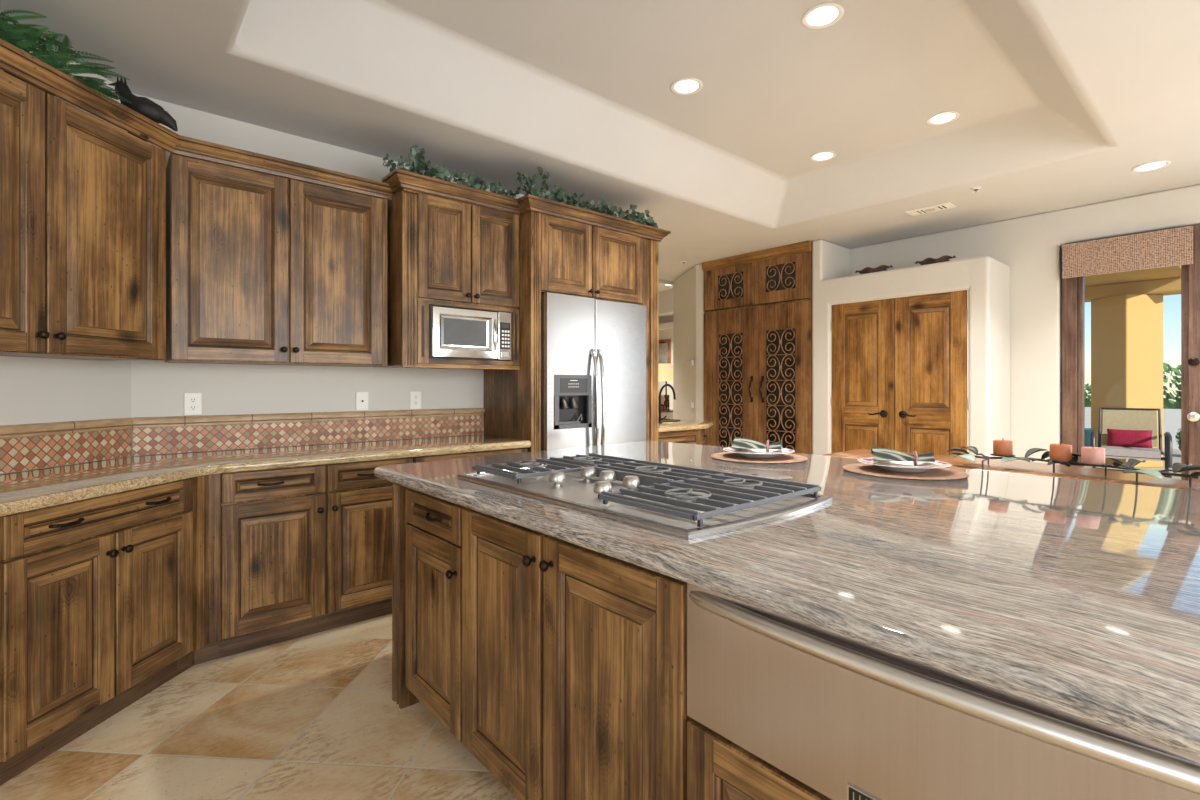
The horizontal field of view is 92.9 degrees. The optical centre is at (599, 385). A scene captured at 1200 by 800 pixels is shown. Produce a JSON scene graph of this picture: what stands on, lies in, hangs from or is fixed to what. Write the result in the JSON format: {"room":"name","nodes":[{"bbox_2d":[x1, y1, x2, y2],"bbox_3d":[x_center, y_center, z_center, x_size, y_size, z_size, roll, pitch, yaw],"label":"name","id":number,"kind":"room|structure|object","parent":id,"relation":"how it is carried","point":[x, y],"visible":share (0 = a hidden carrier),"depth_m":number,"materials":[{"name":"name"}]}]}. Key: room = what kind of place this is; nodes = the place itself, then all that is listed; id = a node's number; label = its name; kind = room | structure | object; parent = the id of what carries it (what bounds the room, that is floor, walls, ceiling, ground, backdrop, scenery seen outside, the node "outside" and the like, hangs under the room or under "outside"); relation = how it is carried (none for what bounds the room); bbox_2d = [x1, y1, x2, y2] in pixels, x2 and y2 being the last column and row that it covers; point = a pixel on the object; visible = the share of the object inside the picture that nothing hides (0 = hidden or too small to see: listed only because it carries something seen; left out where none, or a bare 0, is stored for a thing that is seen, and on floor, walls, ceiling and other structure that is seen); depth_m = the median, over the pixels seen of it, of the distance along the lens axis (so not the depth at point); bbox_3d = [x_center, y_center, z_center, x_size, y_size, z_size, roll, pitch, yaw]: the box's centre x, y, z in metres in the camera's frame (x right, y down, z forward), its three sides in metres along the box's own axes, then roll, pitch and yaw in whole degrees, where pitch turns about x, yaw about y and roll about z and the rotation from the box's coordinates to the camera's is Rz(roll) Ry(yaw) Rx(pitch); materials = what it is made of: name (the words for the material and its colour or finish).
{"room":"kitchen","nodes":[
{"label":"kitchen","id":0,"kind":"room"},
{"bbox_2d":[0,40,130,473],"bbox_3d":[-2.570,-0.100,0.983,0.160,2.740,3.903,0,0,4],"label":"wall","id":1,"kind":"structure","parent":0,"point":[32,390],"depth_m":2.53,"materials":[{"name":"white paint"}]},
{"bbox_2d":[0,418,132,473],"bbox_3d":[-2.435,0.254,1.556,0.028,0.192,2.594,0,0,4],"label":"backsplash","id":2,"kind":"structure","parent":1,"relation":"attached to","point":[19,451],"depth_m":2.50,"materials":[{"name":"tile"}]},
{"bbox_2d":[0,38,178,360],"bbox_3d":[-2.205,-0.647,2.174,0.400,1.054,1.058,0,0,4],"label":"upper cabinet","id":3,"kind":"object","parent":1,"relation":"attached to","point":[83,197],"visible":1,"depth_m":2.23,"materials":[{"name":"brown wood"}]},
{"bbox_2d":[0,3,131,107],"bbox_3d":[-2.131,-1.241,2.106,0.432,0.280,0.717,0,0,14],"label":"potted fern","id":4,"kind":"object","parent":3,"relation":"on","point":[14,34],"visible":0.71,"depth_m":2.14,"materials":[{"name":"green plant"}]},
{"bbox_2d":[108,77,177,140],"bbox_3d":[-2.031,-1.234,2.537,0.254,0.266,0.114,0,0,-21],"label":"rooster figurine","id":5,"kind":"object","parent":3,"relation":"on","point":[144,106],"visible":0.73,"depth_m":2.51,"materials":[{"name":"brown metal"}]},
{"bbox_2d":[0,613,516,799],"bbox_3d":[0.472,1.310,4.503,12.000,0.080,12.800,0,0,-41],"label":"floor","id":6,"kind":"structure","parent":0,"point":[315,716],"depth_m":2.04,"materials":[{"name":"tile"}]},
{"bbox_2d":[0,478,192,785],"bbox_3d":[-2.083,0.833,2.145,0.626,0.874,0.742,0,0,4],"label":"base cabinet","id":7,"kind":"object","parent":6,"relation":"on","point":[96,594],"visible":0.98,"depth_m":2.03,"materials":[{"name":"brown wood"}]},
{"bbox_2d":[177,474,219,674],"bbox_3d":[-1.812,0.833,2.561,0.117,0.874,0.204,0,0,38],"label":"cabinet filler","id":8,"kind":"object","parent":6,"relation":"on","point":[206,489],"visible":0.62,"depth_m":2.57,"materials":[{"name":"brown wood"}]},
{"bbox_2d":[219,457,412,657],"bbox_3d":[-1.567,0.833,3.105,0.905,0.874,0.626,0,0,-41],"label":"base cabinet","id":9,"kind":"object","parent":6,"relation":"on","point":[305,550],"visible":0.89,"depth_m":2.83,"materials":[{"name":"brown wood"}]},
{"bbox_2d":[412,448,527,462],"bbox_3d":[-0.931,0.833,3.654,0.765,0.874,0.626,0,0,-41],"label":"base cabinet","id":10,"kind":"object","parent":6,"relation":"on","point":[517,450],"visible":0.02,"depth_m":3.40,"materials":[{"name":"brown wood"}]},
{"bbox_2d":[0,434,530,516],"bbox_3d":[-1.857,0.372,2.064,1.489,0.045,4.610,0,0,21],"label":"countertop","id":11,"kind":"structure","parent":10,"relation":"on","point":[23,491],"depth_m":2.61,"materials":[{"name":"stone"}]},
{"bbox_2d":[392,483,691,799],"bbox_3d":[0.209,0.831,2.197,1.506,0.879,1.540,0,0,-41],"label":"base cabinet","id":12,"kind":"object","parent":6,"relation":"on","point":[559,665],"visible":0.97,"depth_m":1.53,"materials":[{"name":"brown wood"}]},
{"bbox_2d":[374,441,1199,756],"bbox_3d":[0.746,0.370,1.911,1.923,0.040,3.239,0,0,-41],"label":"countertop","id":13,"kind":"structure","parent":12,"relation":"on","point":[1081,598],"depth_m":1.10,"materials":[{"name":"grey stone"}]},
{"bbox_2d":[457,453,831,539],"bbox_3d":[0.083,0.322,1.944,0.665,0.056,1.195,0,0,-41],"label":"cooktop","id":14,"kind":"object","parent":13,"relation":"in","point":[684,502],"visible":1,"depth_m":1.72,"materials":[{"name":"metal"}]},
{"bbox_2d":[711,452,807,463],"bbox_3d":[0.771,0.346,2.779,0.456,0.006,0.456,0,0,-41],"label":"placemat","id":15,"kind":"object","parent":13,"relation":"on","point":[725,456],"visible":0.67,"depth_m":2.70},
{"bbox_2d":[723,447,794,457],"bbox_3d":[0.771,0.327,2.779,0.340,0.033,0.340,0,0,-41],"label":"dinner plate","id":16,"kind":"object","parent":15,"relation":"on","point":[784,450],"visible":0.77,"depth_m":2.70,"materials":[{"name":"ceramic"}]},
{"bbox_2d":[734,449,781,453],"bbox_3d":[0.771,0.322,2.779,0.227,0.018,0.227,0,0,-41],"label":"salad plate","id":17,"kind":"object","parent":16,"relation":"on","point":[761,451],"visible":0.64,"depth_m":2.81,"materials":[{"name":"ceramic"}]},
{"bbox_2d":[731,437,781,448],"bbox_3d":[0.768,0.278,2.778,0.224,0.050,0.237,0,0,21],"label":"napkin","id":18,"kind":"object","parent":17,"relation":"on","point":[737,443],"visible":0.98,"depth_m":2.74,"materials":[{"name":"green fabric"}]},
{"bbox_2d":[766,440,768,452],"bbox_3d":[0.813,0.296,2.763,0.012,0.070,0.074,0,0,21],"label":"napkin ring","id":19,"kind":"object","parent":17,"relation":"on","point":[767,442],"visible":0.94,"depth_m":2.74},
{"bbox_2d":[842,463,968,479],"bbox_3d":[1.238,0.346,2.330,0.456,0.006,0.456,0,0,-41],"label":"placemat","id":20,"kind":"object","parent":13,"relation":"on","point":[858,468],"visible":0.65,"depth_m":2.24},
{"bbox_2d":[857,457,950,472],"bbox_3d":[1.238,0.327,2.330,0.340,0.033,0.340,0,0,-41],"label":"dinner plate","id":21,"kind":"object","parent":20,"relation":"on","point":[868,460],"visible":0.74,"depth_m":2.25,"materials":[{"name":"ceramic"}]},
{"bbox_2d":[872,460,934,467],"bbox_3d":[1.238,0.322,2.330,0.227,0.018,0.227,0,0,-41],"label":"salad plate","id":22,"kind":"object","parent":21,"relation":"on","point":[920,464],"visible":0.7,"depth_m":2.35,"materials":[{"name":"ceramic"}]},
{"bbox_2d":[870,446,934,461],"bbox_3d":[1.235,0.278,2.329,0.224,0.050,0.237,0,0,21],"label":"napkin","id":23,"kind":"object","parent":22,"relation":"on","point":[880,454],"visible":0.96,"depth_m":2.29,"materials":[{"name":"green fabric"}]},
{"bbox_2d":[913,450,917,465],"bbox_3d":[1.280,0.296,2.314,0.012,0.070,0.074,0,0,21],"label":"napkin ring","id":24,"kind":"object","parent":22,"relation":"on","point":[915,462],"visible":0.84,"depth_m":2.29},
{"bbox_2d":[484,194,670,451],"bbox_3d":[-0.174,0.031,4.279,1.326,2.478,0.687,0,0,-41],"label":"refrigerator surround","id":25,"kind":"object","parent":6,"relation":"on","point":[565,249],"visible":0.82,"depth_m":3.95,"materials":[{"name":"brown wood"}]},
{"bbox_2d":[517,166,657,227],"bbox_3d":[-0.027,-1.334,4.077,1.325,0.247,0.217,0,0,-44],"label":"eucalyptus garland","id":26,"kind":"object","parent":25,"relation":"on","point":[558,192],"visible":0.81,"depth_m":3.92},
{"bbox_2d":[541,292,645,450],"bbox_3d":[-0.183,0.321,4.213,0.925,1.858,0.712,0,0,-41],"label":"refrigerator","id":27,"kind":"object","parent":6,"relation":"on","point":[593,351],"visible":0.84,"depth_m":3.93,"materials":[{"name":"grey metal"}]},
{"bbox_2d":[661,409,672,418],"bbox_3d":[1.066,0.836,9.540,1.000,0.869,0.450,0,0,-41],"label":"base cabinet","id":28,"kind":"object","parent":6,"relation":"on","point":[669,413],"visible":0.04,"depth_m":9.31,"materials":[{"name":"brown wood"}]},
{"bbox_2d":[661,395,668,409],"bbox_3d":[1.001,0.275,9.675,0.440,0.250,0.100,0,0,-41],"label":"patterned box","id":29,"kind":"object","parent":28,"relation":"on","point":[662,396],"visible":0.26,"depth_m":9.68,"materials":[{"name":"fabric"}]},
{"bbox_2d":[659,364,672,409],"bbox_3d":[1.102,0.015,9.498,0.300,0.770,0.300,0,0,-41],"label":"table lamp","id":30,"kind":"object","parent":28,"relation":"on","point":[665,370],"visible":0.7,"depth_m":9.37,"materials":[{"name":"beige fabric"}]},
{"bbox_2d":[659,429,706,444],"bbox_3d":[0.472,0.833,5.338,1.120,0.874,0.806,0,0,-41],"label":"bar cabinet","id":31,"kind":"object","parent":6,"relation":"on","point":[697,436],"visible":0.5,"depth_m":5.11,"materials":[{"name":"brown wood"}]},
{"bbox_2d":[659,419,713,431],"bbox_3d":[0.505,0.372,5.413,1.294,0.045,0.865,0,0,-41],"label":"countertop","id":32,"kind":"structure","parent":31,"relation":"on","point":[680,425],"depth_m":5.18,"materials":[{"name":"stone"}]},
{"bbox_2d":[659,384,675,422],"bbox_3d":[0.630,0.164,5.418,0.107,0.371,0.196,0,0,36],"label":"faucet","id":33,"kind":"object","parent":32,"relation":"on","point":[665,385],"visible":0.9,"depth_m":5.37,"materials":[{"name":"black metal"}]},
{"bbox_2d":[662,419,679,421],"bbox_3d":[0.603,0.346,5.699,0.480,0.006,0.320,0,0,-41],"label":"bar sink","id":34,"kind":"object","parent":32,"relation":"in","point":[663,420],"visible":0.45,"depth_m":5.74,"materials":[{"name":"brown metal"}]},
{"bbox_2d":[702,240,811,453],"bbox_3d":[1.872,-0.099,6.442,0.631,2.738,1.376,0,0,-41],"label":"tall cabinet","id":35,"kind":"object","parent":6,"relation":"on","point":[758,304],"visible":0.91,"depth_m":6.21,"materials":[{"name":"brown wood"}]},
{"bbox_2d":[718,333,742,446],"bbox_3d":[1.490,0.073,6.505,0.032,1.353,0.335,0,0,-41],"label":"grille","id":36,"kind":"object","parent":35,"relation":"attached to","point":[730,345],"depth_m":6.52,"materials":[{"name":"metal"}]},
{"bbox_2d":[719,272,742,299],"bbox_3d":[1.490,-1.137,6.505,0.032,0.301,0.333,0,0,-41],"label":"grille","id":37,"kind":"object","parent":35,"relation":"attached to","point":[730,283],"depth_m":6.51,"materials":[{"name":"metal"}]},
{"bbox_2d":[765,329,794,452],"bbox_3d":[1.907,0.073,6.021,0.032,1.353,0.355,0,0,-41],"label":"grille","id":38,"kind":"object","parent":35,"relation":"attached to","point":[779,343],"depth_m":6.03,"materials":[{"name":"metal"}]},
{"bbox_2d":[767,262,794,290],"bbox_3d":[1.907,-1.151,6.021,0.032,0.288,0.331,0,0,-41],"label":"grille","id":39,"kind":"object","parent":35,"relation":"attached to","point":[780,275],"depth_m":6.02,"materials":[{"name":"metal"}]},
{"bbox_2d":[687,583,1199,799],"bbox_3d":[0.975,0.832,1.310,1.505,0.876,0.801,0,0,-41],"label":"base cabinet","id":40,"kind":"object","parent":6,"relation":"on","point":[779,707],"visible":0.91,"depth_m":0.87,"materials":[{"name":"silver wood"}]},
{"bbox_2d":[823,449,1199,490],"bbox_3d":[1.840,0.812,2.503,0.493,0.915,1.585,0,0,-41],"label":"bar table","id":41,"kind":"object","parent":6,"relation":"on","point":[1018,467],"visible":0.13,"depth_m":2.40,"materials":[{"name":"brown wood"}]},
{"bbox_2d":[946,446,1199,486],"bbox_3d":[1.870,0.310,2.295,0.262,0.087,0.867,0,0,-41],"label":"candle holder","id":42,"kind":"object","parent":41,"relation":"on","point":[1128,466],"visible":0.84,"depth_m":2.26,"materials":[{"name":"black metal"}]},
{"bbox_2d":[993,440,1012,454],"bbox_3d":[1.772,0.265,2.507,0.071,0.073,0.071,0,0,-41],"label":"pillar candle","id":43,"kind":"object","parent":42,"relation":"on","point":[1000,447],"visible":1,"depth_m":2.48,"materials":[{"name":"wax"}]},
{"bbox_2d":[1050,442,1071,460],"bbox_3d":[1.872,0.264,2.316,0.071,0.075,0.071,0,0,-41],"label":"pillar candle","id":44,"kind":"object","parent":42,"relation":"on","point":[1058,452],"visible":0.99,"depth_m":2.29,"materials":[{"name":"wax"}]},
{"bbox_2d":[1081,446,1104,464],"bbox_3d":[1.918,0.265,2.217,0.071,0.073,0.071,0,0,-41],"label":"pillar candle","id":45,"kind":"object","parent":42,"relation":"on","point":[1089,455],"visible":1,"depth_m":2.19,"materials":[{"name":"wax"}]},
{"bbox_2d":[131,93,524,455],"bbox_3d":[-1.225,-0.100,3.936,3.250,2.740,0.160,0,0,-41],"label":"wall","id":46,"kind":"structure","parent":0,"point":[158,387],"depth_m":3.31,"materials":[{"name":"white paint"}]},
{"bbox_2d":[184,393,201,414],"bbox_3d":[-2.155,0.095,3.019,0.076,0.116,0.010,0,0,-41],"label":"outlet","id":47,"kind":"object","parent":46,"relation":"attached to","point":[192,401],"visible":1,"depth_m":3.02,"materials":[{"name":"plastic"}]},
{"bbox_2d":[189,405,196,410],"bbox_3d":[-2.154,0.115,3.017,0.034,0.034,0.003,0,0,-41],"label":"receptacle","id":48,"kind":"object","parent":47,"relation":"attached to","point":[191,407],"depth_m":3.02,"materials":[{"name":"white plastic"}]},
{"bbox_2d":[189,397,196,402],"bbox_3d":[-2.154,0.075,3.017,0.034,0.034,0.003,0,0,-41],"label":"receptacle","id":49,"kind":"object","parent":47,"relation":"attached to","point":[191,399],"depth_m":3.01,"materials":[{"name":"white plastic"}]},
{"bbox_2d":[165,135,391,366],"bbox_3d":[-1.725,-0.647,3.136,1.043,1.054,0.394,0,0,-41],"label":"upper cabinet","id":50,"kind":"object","parent":46,"relation":"attached to","point":[270,260],"visible":0.94,"depth_m":2.96,"materials":[{"name":"brown wood"}]},
{"bbox_2d":[132,408,484,455],"bbox_3d":[-1.591,0.254,3.497,1.975,0.192,0.024,0,0,-41],"label":"backsplash","id":51,"kind":"structure","parent":46,"relation":"attached to","point":[167,436],"depth_m":3.32,"materials":[{"name":"tile"}]},
{"bbox_2d":[356,392,367,409],"bbox_3d":[-1.495,0.095,3.586,0.076,0.116,0.014,0,0,-41],"label":"cable plate","id":52,"kind":"object","parent":46,"relation":"attached to","point":[361,397],"visible":1,"depth_m":3.58,"materials":[{"name":"plastic"}]},
{"bbox_2d":[410,391,420,408],"bbox_3d":[-1.233,0.095,3.815,0.076,0.116,0.010,0,0,-41],"label":"outlet","id":53,"kind":"object","parent":46,"relation":"attached to","point":[415,397],"visible":1,"depth_m":3.81,"materials":[{"name":"plastic"}]},
{"bbox_2d":[374,168,519,369],"bbox_3d":[-0.992,-0.658,3.655,0.861,1.100,0.564,0,0,-41],"label":"upper cabinet","id":54,"kind":"object","parent":46,"relation":"attached to","point":[450,244],"visible":0.84,"depth_m":3.42,"materials":[{"name":"brown wood"}]},
{"bbox_2d":[383,145,520,197],"bbox_3d":[-0.893,-1.309,3.512,0.887,0.197,0.259,0,0,-41],"label":"eucalyptus garland","id":55,"kind":"object","parent":54,"relation":"on","point":[423,168],"visible":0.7,"depth_m":3.38},
{"bbox_2d":[429,305,510,360],"bbox_3d":[-0.908,-0.323,3.683,0.558,0.318,0.441,0,0,-41],"label":"microwave","id":56,"kind":"object","parent":54,"relation":"in","point":[458,333],"visible":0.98,"depth_m":3.52,"materials":[{"name":"silver metal"}]},
{"bbox_2d":[0,0,1199,281],"bbox_3d":[0.651,-1.660,1.962,8.950,0.380,8.720,0,0,-41],"label":"ceiling","id":57,"kind":"structure","parent":0,"point":[1057,102],"depth_m":3.16,"materials":[{"name":"paint"}]},
{"bbox_2d":[670,78,702,94],"bbox_3d":[0.514,-1.776,3.383,0.192,0.007,0.192,0,0,-41],"label":"recessed light","id":58,"kind":"object","parent":57,"relation":"in","point":[684,86],"visible":1,"depth_m":3.38,"materials":[{"name":"white ceramic"}]},
{"bbox_2d":[801,3,843,28],"bbox_3d":[1.070,-1.776,2.740,0.192,0.007,0.192,0,0,-41],"label":"recessed light","id":59,"kind":"object","parent":57,"relation":"in","point":[823,15],"visible":1,"depth_m":2.73,"materials":[{"name":"white ceramic"}]},
{"bbox_2d":[810,151,835,161],"bbox_3d":[1.726,-1.776,4.412,0.192,0.007,0.192,0,0,-41],"label":"recessed light","id":60,"kind":"object","parent":57,"relation":"in","point":[825,155],"visible":1,"depth_m":4.41,"materials":[{"name":"white ceramic"}]},
{"bbox_2d":[906,202,955,215],"bbox_3d":[2.744,-1.464,4.733,0.170,0.011,0.330,0,0,-41],"label":"ceiling vent","id":61,"kind":"object","parent":57,"relation":"in","point":[948,205],"visible":1,"depth_m":4.71,"materials":[{"name":"white metal"}]},
{"bbox_2d":[926,111,959,124],"bbox_3d":[2.276,-1.776,3.784,0.192,0.007,0.192,0,0,-41],"label":"recessed light","id":62,"kind":"object","parent":57,"relation":"in","point":[941,118],"visible":1,"depth_m":3.78,"materials":[{"name":"white glass"}]},
{"bbox_2d":[971,187,980,191],"bbox_3d":[2.792,-1.454,4.231,0.064,0.030,0.064,0,0,-41],"label":"sprinkler","id":63,"kind":"object","parent":57,"relation":"attached to","point":[975,189],"visible":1,"depth_m":4.22,"materials":[{"name":"white metal"}]},
{"bbox_2d":[1132,161,1170,171],"bbox_3d":[3.682,-1.466,3.808,0.192,0.007,0.192,0,0,-41],"label":"recessed light","id":64,"kind":"object","parent":57,"relation":"in","point":[1150,166],"visible":1,"depth_m":3.80,"materials":[{"name":"white glass"}]},
{"bbox_2d":[659,283,672,329],"bbox_3d":[-0.898,-1.655,9.113,8.150,0.850,4.130,0,0,-41],"label":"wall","id":65,"kind":"structure","parent":0,"point":[665,292],"depth_m":11.84,"materials":[{"name":"paint"}]},
{"bbox_2d":[659,316,672,408],"bbox_3d":[-0.388,-0.380,8.522,8.150,3.300,5.690,0,0,-41],"label":"wall","id":66,"kind":"structure","parent":0,"point":[668,333],"depth_m":12.36,"materials":[{"name":"white paint"}]},
{"bbox_2d":[659,339,670,363],"bbox_3d":[1.292,-0.710,12.542,0.034,0.600,0.700,0,0,-41],"label":"picture frame","id":67,"kind":"object","parent":66,"relation":"attached to","point":[664,345],"visible":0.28,"depth_m":12.37,"materials":[{"name":"brown wood"}]},
{"bbox_2d":[659,343,666,363],"bbox_3d":[1.281,-0.710,12.533,0.006,0.440,0.540,0,0,-41],"label":"picture","id":68,"kind":"object","parent":67,"relation":"attached to","point":[662,346],"depth_m":12.42,"materials":[{"name":"paint"}]},
{"bbox_2d":[659,279,672,284],"bbox_3d":[-0.728,-1.730,6.545,5.050,0.600,0.060,0,0,-41],"label":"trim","id":69,"kind":"structure","parent":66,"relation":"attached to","point":[661,281],"depth_m":7.95,"materials":[{"name":"paint"}]},
{"bbox_2d":[673,264,703,420],"bbox_3d":[1.211,-0.100,7.458,0.820,2.740,1.030,0,0,-41],"label":"wall","id":70,"kind":"structure","parent":0,"point":[688,289],"depth_m":7.17,"materials":[{"name":"white paint"}]},
{"bbox_2d":[686,360,693,407],"bbox_3d":[1.109,-0.025,7.022,0.054,0.590,0.182,0,0,-7],"label":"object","id":71,"kind":"structure","parent":70,"relation":"attached to","point":[688,362],"depth_m":6.99,"materials":[{"name":"white paint"}]},
{"bbox_2d":[812,239,1009,459],"bbox_3d":[2.871,-0.100,5.382,0.620,2.740,1.536,0,0,-41],"label":"wall","id":72,"kind":"structure","parent":0,"point":[986,278],"depth_m":4.91,"materials":[{"name":"white paint"}]},
{"bbox_2d":[831,298,894,452],"bbox_3d":[2.466,0.231,5.396,0.099,2.058,0.593,0,0,-41],"label":"door","id":73,"kind":"structure","parent":72,"relation":"in","point":[862,333],"depth_m":5.39,"materials":[{"name":"brown wood"}]},
{"bbox_2d":[855,265,892,273],"bbox_3d":[2.591,-1.090,5.400,0.118,0.065,0.352,0,0,-41],"label":"bowl","id":74,"kind":"object","parent":72,"relation":"on","point":[882,267],"visible":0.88,"depth_m":5.35,"materials":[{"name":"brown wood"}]},
{"bbox_2d":[830,289,968,453],"bbox_3d":[2.694,0.233,5.201,0.085,2.075,1.194,0,0,-41],"label":"trim","id":75,"kind":"structure","parent":72,"relation":"attached to","point":[962,289],"depth_m":4.73,"materials":[{"name":"brown wood"}]},
{"bbox_2d":[895,290,967,455],"bbox_3d":[2.856,0.231,4.944,0.099,2.058,0.588,0,0,-41],"label":"door","id":76,"kind":"structure","parent":72,"relation":"in","point":[931,401],"depth_m":4.94,"materials":[{"name":"brown wood"}]},
{"bbox_2d":[915,255,955,264],"bbox_3d":[2.937,-1.091,4.999,0.118,0.065,0.329,0,0,-41],"label":"bowl","id":77,"kind":"object","parent":72,"relation":"on","point":[945,258],"visible":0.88,"depth_m":4.96,"materials":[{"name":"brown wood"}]},
{"bbox_2d":[850,184,1199,464],"bbox_3d":[4.278,-0.100,4.380,0.200,2.740,7.640,0,0,-41],"label":"wall","id":78,"kind":"structure","parent":0,"point":[1031,245],"depth_m":4.87,"materials":[{"name":"white paint"}]},
{"bbox_2d":[1062,265,1187,480],"bbox_3d":[4.135,0.050,4.514,0.100,2.440,0.740,0,0,-41],"label":"window","id":79,"kind":"structure","parent":78,"relation":"in","point":[1073,289],"depth_m":4.70,"materials":[{"name":"brown wood"}]},
{"bbox_2d":[1062,226,1192,278],"bbox_3d":[4.073,-1.022,4.430,0.105,0.273,0.748,0,0,-41],"label":"woven shade","id":80,"kind":"object","parent":78,"relation":"attached to","point":[1168,247],"visible":1,"depth_m":4.37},
{"bbox_2d":[1187,225,1199,482],"bbox_3d":[4.663,0.045,3.834,0.112,2.450,0.994,0,0,-42],"label":"door","id":81,"kind":"structure","parent":78,"relation":"in","point":[1193,416],"depth_m":4.16,"materials":[{"name":"brown wood"}]},
{"bbox_2d":[1085,265,1180,301],"bbox_3d":[5.289,-1.670,9.024,7.400,0.360,5.250,0,0,-41],"label":"ceiling","id":82,"kind":"structure","parent":0,"point":[1165,281],"depth_m":9.15,"materials":[{"name":"paint"}]},
{"bbox_2d":[1085,448,1180,479],"bbox_3d":[12.188,1.360,10.520,19.800,0.080,28.000,0,0,-41],"label":"floor","id":83,"kind":"structure","parent":0,"point":[1176,453],"depth_m":9.35,"materials":[{"name":"beige tile"}]},
{"bbox_2d":[1085,428,1090,446],"bbox_3d":[10.306,1.110,11.934,0.640,0.420,0.640,0,0,-41],"label":"planter","id":84,"kind":"object","parent":83,"relation":"on","point":[1087,430],"visible":0.13,"depth_m":11.78,"materials":[{"name":"teal ceramic"}]},
{"bbox_2d":[1091,294,1162,466],"bbox_3d":[8.805,-0.085,9.542,0.640,2.810,0.640,0,0,-3],"label":"patio column","id":85,"kind":"structure","parent":83,"relation":"on","point":[1127,329],"depth_m":9.24,"materials":[{"name":"paint"}]},
{"bbox_2d":[1090,407,1171,477],"bbox_3d":[7.605,0.823,8.188,0.836,0.994,0.854,0,0,42],"label":"armchair","id":86,"kind":"object","parent":83,"relation":"on","point":[1113,418],"visible":0.63,"depth_m":8.25,"materials":[{"name":"fabric"}]},
{"bbox_2d":[1107,429,1152,447],"bbox_3d":[7.725,0.765,8.320,0.490,0.260,0.130,0,0,42],"label":"pillow","id":87,"kind":"object","parent":86,"relation":"on","point":[1125,438],"visible":0.99,"depth_m":8.27,"materials":[{"name":"fabric"}]},
{"bbox_2d":[1085,362,1180,408],"bbox_3d":[13.030,0.286,13.218,1.961,2.068,10.145,0,0,-41],"label":"hedge","id":88,"kind":"object","parent":83,"relation":"on","point":[1167,404],"visible":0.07,"depth_m":12.89,"materials":[{"name":"green plant"}]},
{"bbox_2d":[1085,407,1180,448],"bbox_3d":[11.657,0.905,12.704,0.250,0.830,20.000,0,0,-41],"label":"wall","id":89,"kind":"structure","parent":83,"relation":"on","point":[1171,417],"depth_m":12.05,"materials":[{"name":"white paint"}]},
{"bbox_2d":[1175,428,1180,450],"bbox_3d":[11.037,0.995,10.478,0.683,0.681,0.670,0,0,-41],"label":"shrub","id":90,"kind":"object","parent":83,"relation":"on","point":[1178,437],"visible":0.19,"depth_m":10.61,"materials":[{"name":"green plant"}]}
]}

